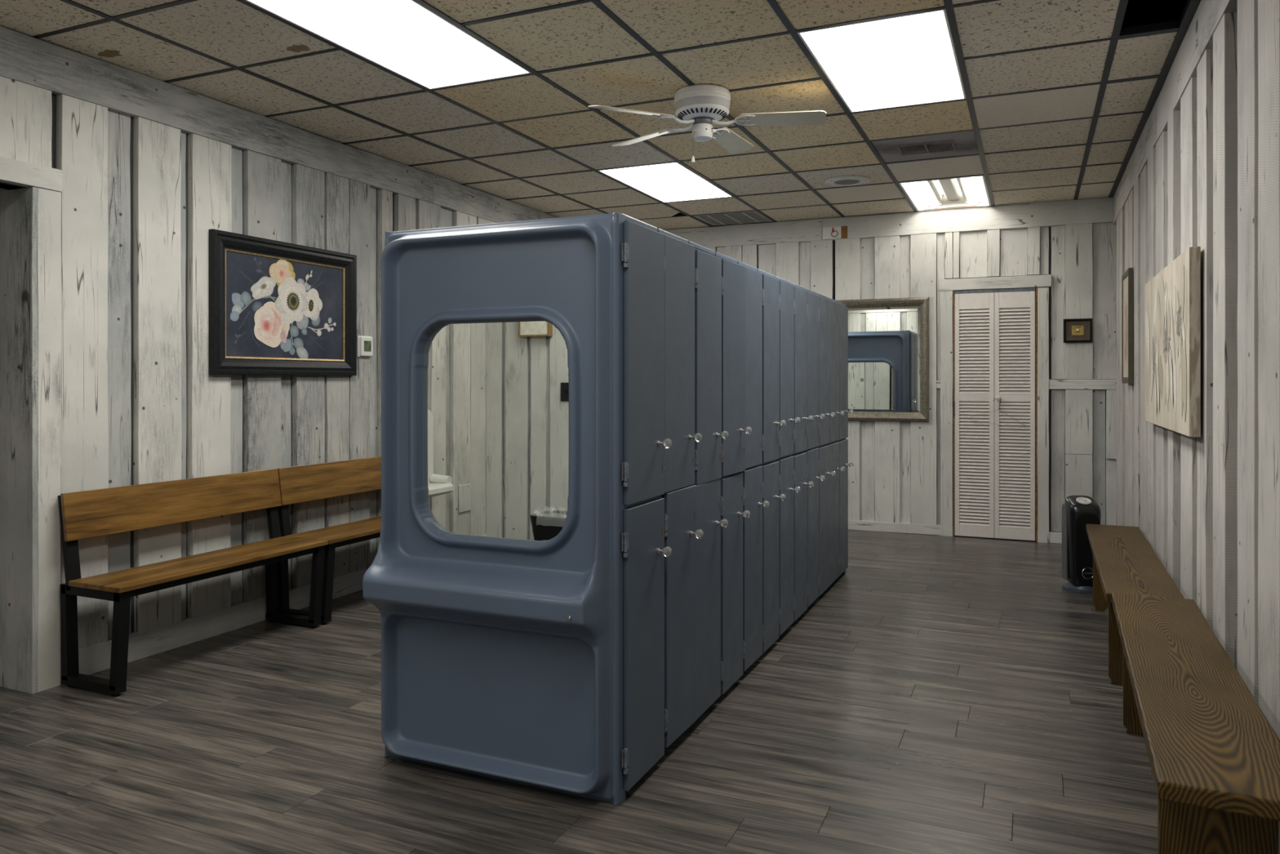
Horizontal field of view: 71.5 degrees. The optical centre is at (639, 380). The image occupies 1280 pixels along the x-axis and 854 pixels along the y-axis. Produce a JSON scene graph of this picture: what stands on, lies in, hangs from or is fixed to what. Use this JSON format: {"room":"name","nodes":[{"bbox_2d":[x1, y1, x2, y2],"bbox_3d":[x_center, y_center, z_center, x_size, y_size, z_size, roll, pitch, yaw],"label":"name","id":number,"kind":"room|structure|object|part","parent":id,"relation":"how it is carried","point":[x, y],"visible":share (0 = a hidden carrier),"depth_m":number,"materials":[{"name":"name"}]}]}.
{"room":"locker room","nodes":[
{"label":"locker room","id":0,"kind":"room"},
{"bbox_2d":[0,26,557,693],"bbox_3d":[-2.632,-0.365,5.022,1.254,3.340,8.930,0,0,24],"label":"wall","id":1,"kind":"structure","parent":0,"point":[149,166],"depth_m":4.27,"materials":[{"name":"white wood"}]},
{"bbox_2d":[0,156,62,691],"bbox_3d":[-2.914,0.200,2.889,0.058,2.210,2.042,0,0,24],"label":"trim","id":2,"kind":"structure","parent":1,"relation":"attached to","point":[49,180],"depth_m":3.76,"materials":[{"name":"white wood"}]},
{"bbox_3d":[-2.910,-0.855,2.888,0.051,0.100,2.040,0,0,24],"label":"casing","id":3,"kind":"part","parent":2,"relation":"part of","materials":[{"name":"white wood"}]},
{"bbox_3d":[-2.523,0.250,3.776,0.051,2.110,0.101,0,0,24],"label":"casing","id":4,"kind":"part","parent":2,"relation":"part of","materials":[{"name":"white wood"}]},
{"bbox_2d":[61,568,368,675],"bbox_3d":[-2.092,1.243,4.773,0.043,0.131,8.670,0,0,24],"label":"baseboard","id":5,"kind":"structure","parent":1,"relation":"attached to","point":[96,658],"depth_m":4.45,"materials":[{"name":"grey wood"}]},
{"bbox_2d":[208,229,356,375],"bbox_3d":[-1.960,-0.397,4.978,0.036,0.736,1.044,0,0,24],"label":"floral painting","id":6,"kind":"object","parent":1,"relation":"attached to","point":[276,307],"visible":1,"depth_m":4.91,"materials":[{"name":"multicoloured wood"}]},
{"bbox_2d":[357,335,373,357],"bbox_3d":[-1.716,-0.210,5.551,0.026,0.132,0.118,0,0,24],"label":"thermostat","id":7,"kind":"object","parent":1,"relation":"attached to","point":[365,344],"visible":1,"depth_m":5.53,"materials":[{"name":"white plastic"}]},
{"bbox_2d":[0,528,1157,853],"bbox_3d":[-0.584,1.335,4.109,5.838,0.060,8.910,0,0,24],"label":"floor","id":8,"kind":"structure","parent":0,"point":[942,694],"depth_m":3.14,"materials":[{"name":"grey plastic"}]},
{"bbox_2d":[57,468,328,696],"bbox_3d":[-2.069,0.892,4.244,0.402,0.826,1.175,0,0,24],"label":"bench","id":9,"kind":"object","parent":8,"relation":"on","point":[83,514],"visible":1,"depth_m":4.07,"materials":[{"name":"brown wood"}]},
{"bbox_3d":[-2.441,1.072,3.804,0.050,0.407,0.050,0,0,24],"label":"leg","id":10,"kind":"part","parent":9,"relation":"part of","materials":[{"name":"black metal"}]},
{"bbox_3d":[-2.438,0.691,3.802,0.082,0.405,0.050,0,0,24],"label":"post","id":11,"kind":"part","parent":9,"relation":"part of","materials":[{"name":"black metal"}]},
{"bbox_3d":[-2.301,1.275,3.742,0.338,0.035,0.050,0,0,24],"label":"foot rail","id":12,"kind":"part","parent":9,"relation":"part of","materials":[{"name":"black metal"}]},
{"bbox_3d":[-2.288,0.889,3.736,0.365,0.038,0.050,0,0,24],"label":"seat rail","id":13,"kind":"part","parent":9,"relation":"part of","materials":[{"name":"black metal"}]},
{"bbox_3d":[-2.149,1.072,3.675,0.065,0.409,0.050,0,0,24],"label":"leg","id":14,"kind":"part","parent":9,"relation":"part of","materials":[{"name":"black metal"}]},
{"bbox_3d":[-2.205,0.582,4.303,0.018,0.205,1.175,-9,-4,24],"label":"backrest","id":15,"kind":"part","parent":9,"relation":"part of","materials":[{"name":"brown wood"}]},
{"bbox_3d":[-2.031,0.858,4.227,0.320,0.022,1.175,0,0,24],"label":"seat","id":16,"kind":"part","parent":9,"relation":"part of","materials":[{"name":"brown wood"}]},
{"bbox_3d":[-1.926,0.887,4.181,0.034,0.030,1.115,0,0,24],"label":"rail","id":17,"kind":"part","parent":9,"relation":"part of","materials":[{"name":"brown wood"}]},
{"bbox_3d":[-1.996,1.072,4.815,0.050,0.407,0.050,0,0,24],"label":"leg","id":18,"kind":"part","parent":9,"relation":"part of","materials":[{"name":"black metal"}]},
{"bbox_3d":[-1.993,0.691,4.814,0.082,0.405,0.050,0,0,24],"label":"post","id":19,"kind":"part","parent":9,"relation":"part of","materials":[{"name":"black metal"}]},
{"bbox_3d":[-1.855,1.275,4.753,0.338,0.035,0.050,0,0,24],"label":"foot rail","id":20,"kind":"part","parent":9,"relation":"part of","materials":[{"name":"black metal"}]},
{"bbox_3d":[-1.704,1.072,4.686,0.065,0.409,0.050,0,0,24],"label":"leg","id":21,"kind":"part","parent":9,"relation":"part of","materials":[{"name":"black metal"}]},
{"bbox_2d":[276,456,381,624],"bbox_3d":[-1.592,0.892,5.326,0.402,0.826,1.175,0,0,24],"label":"bench","id":22,"kind":"object","parent":8,"relation":"on","point":[307,482],"visible":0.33,"depth_m":4.99,"materials":[{"name":"brown wood"}]},
{"bbox_3d":[-1.964,1.072,4.886,0.050,0.407,0.050,0,0,24],"label":"leg","id":23,"kind":"part","parent":22,"relation":"part of","materials":[{"name":"black metal"}]},
{"bbox_3d":[-1.961,0.691,4.885,0.082,0.405,0.050,0,0,24],"label":"post","id":24,"kind":"part","parent":22,"relation":"part of","materials":[{"name":"black metal"}]},
{"bbox_3d":[-1.824,1.275,4.825,0.338,0.035,0.050,0,0,24],"label":"foot rail","id":25,"kind":"part","parent":22,"relation":"part of","materials":[{"name":"black metal"}]},
{"bbox_3d":[-1.672,1.072,4.758,0.065,0.409,0.050,0,0,24],"label":"leg","id":26,"kind":"part","parent":22,"relation":"part of","materials":[{"name":"black metal"}]},
{"bbox_3d":[-1.728,0.582,5.386,0.018,0.205,1.175,-9,-4,24],"label":"backrest","id":27,"kind":"part","parent":22,"relation":"part of","materials":[{"name":"brown wood"}]},
{"bbox_3d":[-1.555,0.858,5.310,0.320,0.022,1.175,0,0,24],"label":"seat","id":28,"kind":"part","parent":22,"relation":"part of","materials":[{"name":"brown wood"}]},
{"bbox_3d":[-1.449,0.887,5.263,0.034,0.030,1.115,0,0,24],"label":"rail","id":29,"kind":"part","parent":22,"relation":"part of","materials":[{"name":"black metal"}]},
{"bbox_2d":[362,212,853,805],"bbox_3d":[0.258,0.392,4.568,1.037,1.826,4.010,0,0,24],"label":"lockers","id":30,"kind":"object","parent":8,"relation":"on","point":[615,464],"visible":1,"depth_m":2.96,"materials":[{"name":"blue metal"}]},
{"bbox_3d":[-0.499,0.395,2.861,0.898,1.820,0.215,0,0,24],"label":"panel","id":31,"kind":"part","parent":30,"relation":"part of","materials":[{"name":"blue plastic"}]},
{"bbox_2d":[422,320,568,541],"bbox_3d":[-0.477,0.162,2.922,0.594,0.720,0.006,0,0,24],"label":"mirror","id":32,"kind":"object","parent":30,"relation":"attached to","point":[495,394],"depth_m":2.92,"materials":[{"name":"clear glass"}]},
{"bbox_3d":[0.016,-0.054,2.891,0.016,0.882,0.296,0,0,24],"label":"locker door","id":33,"kind":"part","parent":30,"relation":"part of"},
{"bbox_3d":[0.016,0.837,2.891,0.016,0.873,0.296,0,0,24],"label":"locker door","id":34,"kind":"part","parent":30,"relation":"part of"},
{"bbox_3d":[0.089,0.210,2.960,0.034,0.033,0.034,0,0,24],"label":"knob","id":35,"kind":"part","parent":30,"relation":"part of","materials":[{"name":"silver metal"}]},
{"bbox_3d":[0.088,0.570,2.960,0.034,0.033,0.034,0,0,24],"label":"knob","id":36,"kind":"part","parent":30,"relation":"part of","materials":[{"name":"silver metal"}]},
{"bbox_3d":[0.137,-0.056,3.165,0.016,0.882,0.297,0,0,24],"label":"locker door","id":37,"kind":"part","parent":30,"relation":"part of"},
{"bbox_3d":[0.144,0.825,3.175,0.016,0.873,0.272,0,0,25],"label":"locker door","id":38,"kind":"part","parent":30,"relation":"part of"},
{"bbox_3d":[0.209,0.208,3.235,0.034,0.033,0.034,0,0,24],"label":"knob","id":39,"kind":"part","parent":30,"relation":"part of","materials":[{"name":"silver metal"}]},
{"bbox_3d":[0.213,0.558,3.232,0.034,0.033,0.034,0,0,25],"label":"knob","id":40,"kind":"part","parent":30,"relation":"part of","materials":[{"name":"silver metal"}]},
{"bbox_3d":[0.264,-0.048,3.449,0.016,0.882,0.274,0,0,25],"label":"locker door","id":41,"kind":"part","parent":30,"relation":"part of","materials":[{"name":"blue plastic"}]},
{"bbox_3d":[0.258,0.831,3.439,0.016,0.873,0.297,0,0,24],"label":"locker door","id":42,"kind":"part","parent":30,"relation":"part of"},
{"bbox_3d":[0.330,0.564,3.510,0.034,0.033,0.034,0,0,24],"label":"knob","id":43,"kind":"part","parent":30,"relation":"part of","materials":[{"name":"silver metal"}]},
{"bbox_3d":[0.333,0.216,3.508,0.034,0.033,0.034,0,0,25],"label":"knob","id":44,"kind":"part","parent":30,"relation":"part of","materials":[{"name":"silver metal"}]},
{"bbox_3d":[0.384,0.837,3.725,0.016,0.873,0.272,0,0,24],"label":"locker door","id":45,"kind":"part","parent":30,"relation":"part of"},
{"bbox_3d":[0.389,-0.050,3.724,0.016,0.882,0.270,0,0,26],"label":"locker door","id":46,"kind":"part","parent":30,"relation":"part of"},
{"bbox_3d":[0.452,0.570,3.784,0.034,0.033,0.034,0,0,24],"label":"knob","id":47,"kind":"part","parent":30,"relation":"part of","materials":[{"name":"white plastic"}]},
{"bbox_3d":[0.459,0.214,3.779,0.034,0.033,0.034,0,0,26],"label":"knob","id":48,"kind":"part","parent":30,"relation":"part of","materials":[{"name":"white plastic"}]},
{"bbox_3d":[0.505,0.833,3.999,0.016,0.873,0.274,0,0,24],"label":"locker door","id":49,"kind":"part","parent":30,"relation":"part of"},
{"bbox_3d":[0.500,-0.054,3.989,0.016,0.882,0.297,0,0,24],"label":"locker door","id":50,"kind":"part","parent":30,"relation":"part of","materials":[{"name":"plastic"}]},
{"bbox_3d":[0.573,0.566,4.058,0.034,0.033,0.034,0,0,24],"label":"knob","id":51,"kind":"part","parent":30,"relation":"part of","materials":[{"name":"white plastic"}]},
{"bbox_3d":[0.625,0.837,4.274,0.016,0.873,0.274,0,0,24],"label":"locker door","id":52,"kind":"part","parent":30,"relation":"part of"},
{"bbox_3d":[0.626,-0.054,4.274,0.016,0.882,0.272,0,0,24],"label":"locker door","id":53,"kind":"part","parent":30,"relation":"part of","materials":[{"name":"blue plastic"}]},
{"bbox_3d":[0.694,0.210,4.333,0.034,0.033,0.034,0,0,24],"label":"knob","id":54,"kind":"part","parent":30,"relation":"part of","materials":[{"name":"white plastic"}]},
{"bbox_3d":[0.693,0.570,4.333,0.034,0.033,0.034,0,0,24],"label":"knob","id":55,"kind":"part","parent":30,"relation":"part of","materials":[{"name":"white plastic"}]},
{"bbox_3d":[0.746,0.834,4.548,0.016,0.873,0.274,0,0,24],"label":"locker door","id":56,"kind":"part","parent":30,"relation":"part of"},
{"bbox_3d":[0.746,-0.057,4.548,0.016,0.882,0.274,0,0,24],"label":"locker door","id":57,"kind":"part","parent":30,"relation":"part of","materials":[{"name":"plastic"}]},
{"bbox_3d":[0.814,0.567,4.608,0.034,0.033,0.034,0,0,24],"label":"knob","id":58,"kind":"part","parent":30,"relation":"part of","materials":[{"name":"white plastic"}]},
{"bbox_3d":[0.814,0.207,4.607,0.034,0.033,0.034,0,0,24],"label":"knob","id":59,"kind":"part","parent":30,"relation":"part of","materials":[{"name":"silver metal"}]},
{"bbox_3d":[0.867,0.837,4.822,0.016,0.873,0.276,0,0,24],"label":"locker door","id":60,"kind":"part","parent":30,"relation":"part of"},
{"bbox_3d":[0.868,-0.054,4.822,0.016,0.882,0.274,0,0,24],"label":"locker door","id":61,"kind":"part","parent":30,"relation":"part of","materials":[{"name":"blue plastic"}]},
{"bbox_3d":[0.936,0.210,4.882,0.034,0.033,0.034,0,0,24],"label":"knob","id":62,"kind":"part","parent":30,"relation":"part of","materials":[{"name":"silver metal"}]},
{"bbox_3d":[0.936,0.570,4.882,0.034,0.033,0.034,0,0,24],"label":"knob","id":63,"kind":"part","parent":30,"relation":"part of","materials":[{"name":"silver metal"}]},
{"bbox_3d":[0.988,0.833,5.096,0.016,0.873,0.276,0,0,24],"label":"locker door","id":64,"kind":"part","parent":30,"relation":"part of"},
{"bbox_3d":[0.988,-0.054,5.096,0.016,0.882,0.276,0,0,24],"label":"locker door","id":65,"kind":"part","parent":30,"relation":"part of","materials":[{"name":"plastic"}]},
{"bbox_3d":[1.056,0.210,5.157,0.034,0.033,0.034,0,0,24],"label":"knob","id":66,"kind":"part","parent":30,"relation":"part of","materials":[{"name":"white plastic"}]},
{"bbox_3d":[1.056,0.566,5.157,0.034,0.033,0.034,0,0,24],"label":"knob","id":67,"kind":"part","parent":30,"relation":"part of","materials":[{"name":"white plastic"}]},
{"bbox_3d":[1.109,-0.054,5.371,0.016,0.882,0.276,0,0,24],"label":"locker door","id":68,"kind":"part","parent":30,"relation":"part of","materials":[{"name":"plastic"}]},
{"bbox_3d":[1.109,0.837,5.371,0.016,0.873,0.276,0,0,24],"label":"locker door","id":69,"kind":"part","parent":30,"relation":"part of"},
{"bbox_3d":[1.177,0.210,5.431,0.034,0.033,0.034,0,0,24],"label":"knob","id":70,"kind":"part","parent":30,"relation":"part of","materials":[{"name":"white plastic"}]},
{"bbox_3d":[1.177,0.570,5.431,0.034,0.033,0.034,0,0,24],"label":"knob","id":71,"kind":"part","parent":30,"relation":"part of","materials":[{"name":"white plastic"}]},
{"bbox_3d":[1.225,0.837,5.636,0.016,0.873,0.297,0,0,24],"label":"locker door","id":72,"kind":"part","parent":30,"relation":"part of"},
{"bbox_3d":[1.228,-0.054,5.643,0.016,0.882,0.282,0,0,24],"label":"locker door","id":73,"kind":"part","parent":30,"relation":"part of","materials":[{"name":"blue plastic"}]},
{"bbox_3d":[1.298,0.210,5.706,0.034,0.033,0.034,0,0,24],"label":"knob","id":74,"kind":"part","parent":30,"relation":"part of","materials":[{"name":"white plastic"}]},
{"bbox_3d":[1.298,0.570,5.706,0.034,0.033,0.034,0,0,24],"label":"knob","id":75,"kind":"part","parent":30,"relation":"part of","materials":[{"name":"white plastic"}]},
{"bbox_3d":[1.350,-0.054,5.917,0.016,0.882,0.282,0,0,24],"label":"locker door","id":76,"kind":"part","parent":30,"relation":"part of","materials":[{"name":"blue plastic"}]},
{"bbox_3d":[1.349,0.837,5.917,0.016,0.873,0.282,0,0,24],"label":"locker door","id":77,"kind":"part","parent":30,"relation":"part of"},
{"bbox_3d":[1.419,0.210,5.980,0.034,0.033,0.034,0,0,24],"label":"knob","id":78,"kind":"part","parent":30,"relation":"part of","materials":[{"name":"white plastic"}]},
{"bbox_2d":[1062,495,1101,594],"bbox_3d":[2.751,1.014,5.525,0.224,0.582,0.216,0,0,7],"label":"air purifier","id":79,"kind":"object","parent":8,"relation":"on","point":[1077,511],"visible":0.87,"depth_m":5.46,"materials":[{"name":"black plastic"}]},
{"bbox_3d":[2.755,1.010,5.566,0.192,0.470,0.082,0,0,7],"label":"panel","id":80,"kind":"part","parent":79,"relation":"part of","materials":[{"name":"grey plastic"}]},
{"bbox_2d":[1075,514,1099,581],"bbox_3d":[2.741,1.025,5.442,0.140,0.410,0.006,0,0,7],"label":"grille","id":81,"kind":"object","parent":79,"relation":"attached to","point":[1083,552],"depth_m":5.44,"materials":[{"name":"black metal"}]},
{"bbox_2d":[1085,523,1184,685],"bbox_3d":[2.405,1.081,4.402,0.278,0.447,1.905,0,0,24],"label":"bench","id":82,"kind":"object","parent":8,"relation":"on","point":[1124,561],"visible":0.7,"depth_m":4.07,"materials":[{"name":"brown wood"}]},
{"bbox_3d":[2.683,1.103,5.014,0.228,0.405,0.038,0,0,24],"label":"leg panel","id":83,"kind":"part","parent":82,"relation":"part of","materials":[{"name":"brown wood"}]},
{"bbox_3d":[2.126,1.103,3.790,0.228,0.405,0.038,0,0,24],"label":"leg panel","id":84,"kind":"part","parent":82,"relation":"part of","materials":[{"name":"brown wood"}]},
{"bbox_2d":[1111,591,1279,853],"bbox_3d":[1.626,1.077,2.669,0.284,0.455,1.865,0,0,25],"label":"bench","id":85,"kind":"object","parent":8,"relation":"on","point":[1214,754],"visible":1,"depth_m":2.14,"materials":[{"name":"brown wood"}]},
{"bbox_3d":[1.904,1.099,3.259,0.234,0.413,0.038,0,0,25],"label":"leg panel","id":86,"kind":"part","parent":85,"relation":"part of","materials":[{"name":"brown wood"}]},
{"bbox_3d":[1.347,1.099,2.079,0.234,0.413,0.038,0,0,25],"label":"leg panel","id":87,"kind":"part","parent":85,"relation":"part of","materials":[{"name":"brown wood"}]},
{"bbox_2d":[0,0,1200,230],"bbox_3d":[-0.045,-1.450,3.882,4.508,0.040,8.730,0,0,24],"label":"ceiling","id":88,"kind":"structure","parent":0,"point":[1061,96],"depth_m":4.42,"materials":[{"name":"tile"}]},
{"bbox_2d":[244,0,531,89],"bbox_3d":[-1.012,-1.480,3.719,0.582,0.131,1.196,0,0,24],"label":"ceiling light","id":89,"kind":"object","parent":88,"relation":"attached to","point":[404,37],"visible":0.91,"depth_m":3.69,"materials":[{"name":"glowing white translucent acrylic plastic diffuser"}]},
{"bbox_2d":[598,162,732,202],"bbox_3d":[0.218,-1.480,6.511,0.582,0.131,1.196,0,0,24],"label":"ceiling light","id":90,"kind":"object","parent":88,"relation":"attached to","point":[666,182],"visible":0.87,"depth_m":6.38,"materials":[{"name":"white paint"}]},
{"bbox_2d":[587,84,826,162],"bbox_3d":[0.289,-1.254,4.577,1.175,0.356,0.756,0,0,-9],"label":"ceiling fan","id":91,"kind":"object","parent":88,"relation":"hanging from","point":[702,106],"visible":1,"depth_m":4.38,"materials":[{"name":"white paint"}]},
{"bbox_3d":[-0.040,-1.289,4.261,0.420,0.005,0.132,-1,14,-27],"label":"blade","id":92,"kind":"part","parent":91,"relation":"part of","materials":[{"name":"white wood"}]},
{"bbox_3d":[0.031,-1.289,4.719,0.420,0.005,0.132,-2,12,45],"label":"blade","id":93,"kind":"part","parent":91,"relation":"part of","materials":[{"name":"white wood"}]},
{"bbox_3d":[0.268,-1.168,4.399,0.016,0.126,0.004,0,0,-40],"label":"pull chain","id":94,"kind":"part","parent":91,"relation":"part of","materials":[{"name":"grey plastic"}]},
{"bbox_2d":[674,95,730,124],"bbox_3d":[0.312,-1.342,4.441,0.278,0.070,0.278,0,0,24],"label":"motor housing","id":95,"kind":"object","parent":91,"relation":"attached to","point":[712,108],"depth_m":4.35,"materials":[{"name":"white metal"}]},
{"bbox_3d":[0.490,-1.289,4.794,0.132,0.005,0.420,-14,-8,26],"label":"blade","id":96,"kind":"part","parent":91,"relation":"part of","materials":[{"name":"white wood"}]},
{"bbox_3d":[0.702,-1.289,4.381,0.420,0.005,0.132,1,-13,9],"label":"blade","id":97,"kind":"part","parent":91,"relation":"part of","materials":[{"name":"white wood"}]},
{"bbox_2d":[692,210,773,226],"bbox_3d":[0.833,-1.440,7.906,0.580,0.015,0.570,0,0,24],"label":"ceiling vent","id":98,"kind":"object","parent":88,"relation":"in","point":[745,217],"visible":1,"depth_m":7.89,"materials":[{"name":"grey metal"}]},
{"bbox_2d":[824,175,870,186],"bbox_3d":[1.492,-1.429,6.402,0.320,0.012,0.320,0,0,24],"label":"ceiling speaker","id":99,"kind":"object","parent":88,"relation":"attached to","point":[851,180],"visible":1,"depth_m":6.37,"materials":[{"name":"white paint"}]},
{"bbox_2d":[834,179,859,184],"bbox_3d":[1.492,-1.429,6.402,0.184,0.002,0.184,0,0,24],"label":"grille","id":100,"kind":"object","parent":99,"relation":"attached to","point":[836,181],"depth_m":6.41,"materials":[{"name":"grey metal"}]},
{"bbox_2d":[796,8,966,112],"bbox_3d":[1.155,-1.480,4.098,0.582,0.131,1.196,0,0,24],"label":"ceiling light","id":101,"kind":"object","parent":88,"relation":"attached to","point":[910,60],"visible":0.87,"depth_m":3.95,"materials":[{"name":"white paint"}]},
{"bbox_2d":[871,130,978,163],"bbox_3d":[1.770,-1.440,5.494,0.580,0.015,0.584,0,0,24],"label":"ceiling vent","id":102,"kind":"object","parent":88,"relation":"in","point":[958,144],"visible":0.99,"depth_m":5.48,"materials":[{"name":"beige metal"}]},
{"bbox_3d":[1.770,-1.435,5.494,0.330,0.005,0.250,0,0,24],"label":"grille frame","id":103,"kind":"part","parent":102,"relation":"part of","materials":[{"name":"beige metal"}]},
{"bbox_2d":[898,175,991,211],"bbox_3d":[2.381,-1.496,6.881,0.582,0.128,1.177,0,0,24],"label":"ceiling light","id":104,"kind":"object","parent":88,"relation":"attached to","point":[972,191],"visible":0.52,"depth_m":7.20,"materials":[{"name":"white paint"}]},
{"bbox_2d":[664,197,1116,541],"bbox_3d":[1.726,-0.365,7.902,4.708,3.340,0.147,0,0,24],"label":"wall","id":105,"kind":"structure","parent":0,"point":[894,476],"depth_m":7.47,"materials":[{"name":"white wood"}]},
{"bbox_2d":[822,226,840,239],"bbox_3d":[1.685,-1.297,7.820,0.164,0.108,0.031,0,0,24],"label":"plate","id":106,"kind":"object","parent":105,"relation":"attached to","point":[828,233],"visible":1,"depth_m":7.83,"materials":[{"name":"white plastic"}]},
{"bbox_2d":[841,226,847,238],"bbox_3d":[1.792,-1.296,7.789,0.050,0.107,0.005,0,0,24],"label":"wood","id":107,"kind":"object","parent":105,"relation":"attached to","point":[844,228],"visible":1,"depth_m":7.79,"materials":[{"name":"brown wood"}]},
{"bbox_2d":[836,297,928,421],"bbox_3d":[2.077,-0.178,7.646,0.782,1.048,0.040,0,0,24],"label":"wall mirror","id":108,"kind":"object","parent":105,"relation":"attached to","point":[888,339],"visible":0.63,"depth_m":7.63,"materials":[{"name":"clear glass"}]},
{"bbox_3d":[2.083,-0.178,7.661,0.638,0.904,0.008,0,0,24],"label":"glass","id":109,"kind":"part","parent":108,"relation":"part of","materials":[{"name":"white mirror"}]},
{"bbox_2d":[848,520,1062,543],"bbox_3d":[1.718,1.263,7.851,4.456,0.088,0.045,0,0,24],"label":"baseboard","id":110,"kind":"structure","parent":105,"relation":"attached to","point":[902,527],"depth_m":7.60,"materials":[{"name":"white wood"}]},
{"bbox_2d":[953,290,1035,540],"bbox_3d":[2.904,0.288,7.298,0.622,2.018,0.074,0,0,24],"label":"door","id":111,"kind":"structure","parent":105,"relation":"in","point":[995,464],"depth_m":7.30,"materials":[{"name":"white paint"}]},
{"bbox_3d":[2.775,-0.655,7.379,0.234,0.131,0.026,0,0,24],"label":"rail","id":112,"kind":"part","parent":111,"relation":"part of","materials":[{"name":"white paint"}]},
{"bbox_3d":[2.775,0.144,7.379,0.234,0.062,0.026,0,0,24],"label":"rail","id":113,"kind":"part","parent":111,"relation":"part of","materials":[{"name":"white paint"}]},
{"bbox_3d":[2.775,1.251,7.379,0.234,0.092,0.026,0,0,24],"label":"rail","id":114,"kind":"part","parent":111,"relation":"part of","materials":[{"name":"white paint"}]},
{"bbox_2d":[968,398,1026,427],"bbox_3d":[2.920,0.259,7.271,0.435,0.252,0.007,0,0,24],"label":"wire hanger","id":115,"kind":"object","parent":111,"relation":"hanging from","point":[994,398],"visible":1,"depth_m":7.26,"materials":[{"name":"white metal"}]},
{"bbox_3d":[2.929,0.143,7.272,0.042,0.042,0.047,0,0,24],"label":"knob","id":116,"kind":"part","parent":111,"relation":"part of","materials":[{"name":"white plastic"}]},
{"bbox_3d":[3.058,-0.655,7.255,0.234,0.131,0.026,0,0,24],"label":"rail","id":117,"kind":"part","parent":111,"relation":"part of","materials":[{"name":"white paint"}]},
{"bbox_3d":[3.058,0.144,7.255,0.234,0.062,0.026,0,0,24],"label":"rail","id":118,"kind":"part","parent":111,"relation":"part of","materials":[{"name":"white paint"}]},
{"bbox_3d":[3.058,1.251,7.255,0.234,0.092,0.026,0,0,24],"label":"rail","id":119,"kind":"part","parent":111,"relation":"part of","materials":[{"name":"white paint"}]},
{"bbox_2d":[939,274,1051,542],"bbox_3d":[2.917,0.229,7.318,0.850,2.153,0.055,0,0,24],"label":"trim","id":120,"kind":"structure","parent":105,"relation":"attached to","point":[948,287],"depth_m":7.28,"materials":[{"name":"whitewashed weathered wood planks"},{"name":"bare brown wood"}]},
{"bbox_3d":[2.577,0.271,7.470,0.100,2.068,0.051,0,0,24],"label":"casing","id":121,"kind":"part","parent":120,"relation":"part of","materials":[{"name":"white wood"}]},
{"bbox_3d":[2.916,-0.799,7.316,0.850,0.097,0.051,0,0,24],"label":"casing","id":122,"kind":"part","parent":120,"relation":"part of","materials":[{"name":"white wood"}]},
{"bbox_3d":[3.253,0.280,7.172,0.088,2.050,0.051,0,0,24],"label":"casing","id":123,"kind":"part","parent":120,"relation":"part of","materials":[{"name":"white wood"}]},
{"bbox_2d":[1063,318,1092,342],"bbox_3d":[3.469,-0.393,7.043,0.206,0.188,0.032,0,0,24],"label":"shadow box","id":124,"kind":"object","parent":105,"relation":"attached to","point":[1076,330],"visible":1,"depth_m":7.04,"materials":[{"name":"black wood"}]},
{"bbox_2d":[1112,0,1279,853],"bbox_3d":[2.033,-0.365,2.967,0.166,3.340,8.930,0,0,24],"label":"wall","id":125,"kind":"structure","parent":0,"point":[1202,170],"depth_m":3.02,"materials":[{"name":"white wood"}]},
{"bbox_2d":[1121,267,1133,383],"bbox_3d":[3.146,-0.340,5.739,0.028,0.720,0.440,0,0,24],"label":"framed print","id":126,"kind":"object","parent":125,"relation":"attached to","point":[1127,277],"visible":1,"depth_m":5.63,"materials":[{"name":"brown metal"}]},
{"bbox_2d":[1144,246,1200,436],"bbox_3d":[2.369,-0.144,3.993,0.040,0.714,1.442,0,0,24],"label":"canvas painting","id":127,"kind":"object","parent":125,"relation":"attached to","point":[1172,297],"visible":1,"depth_m":3.65}
]}

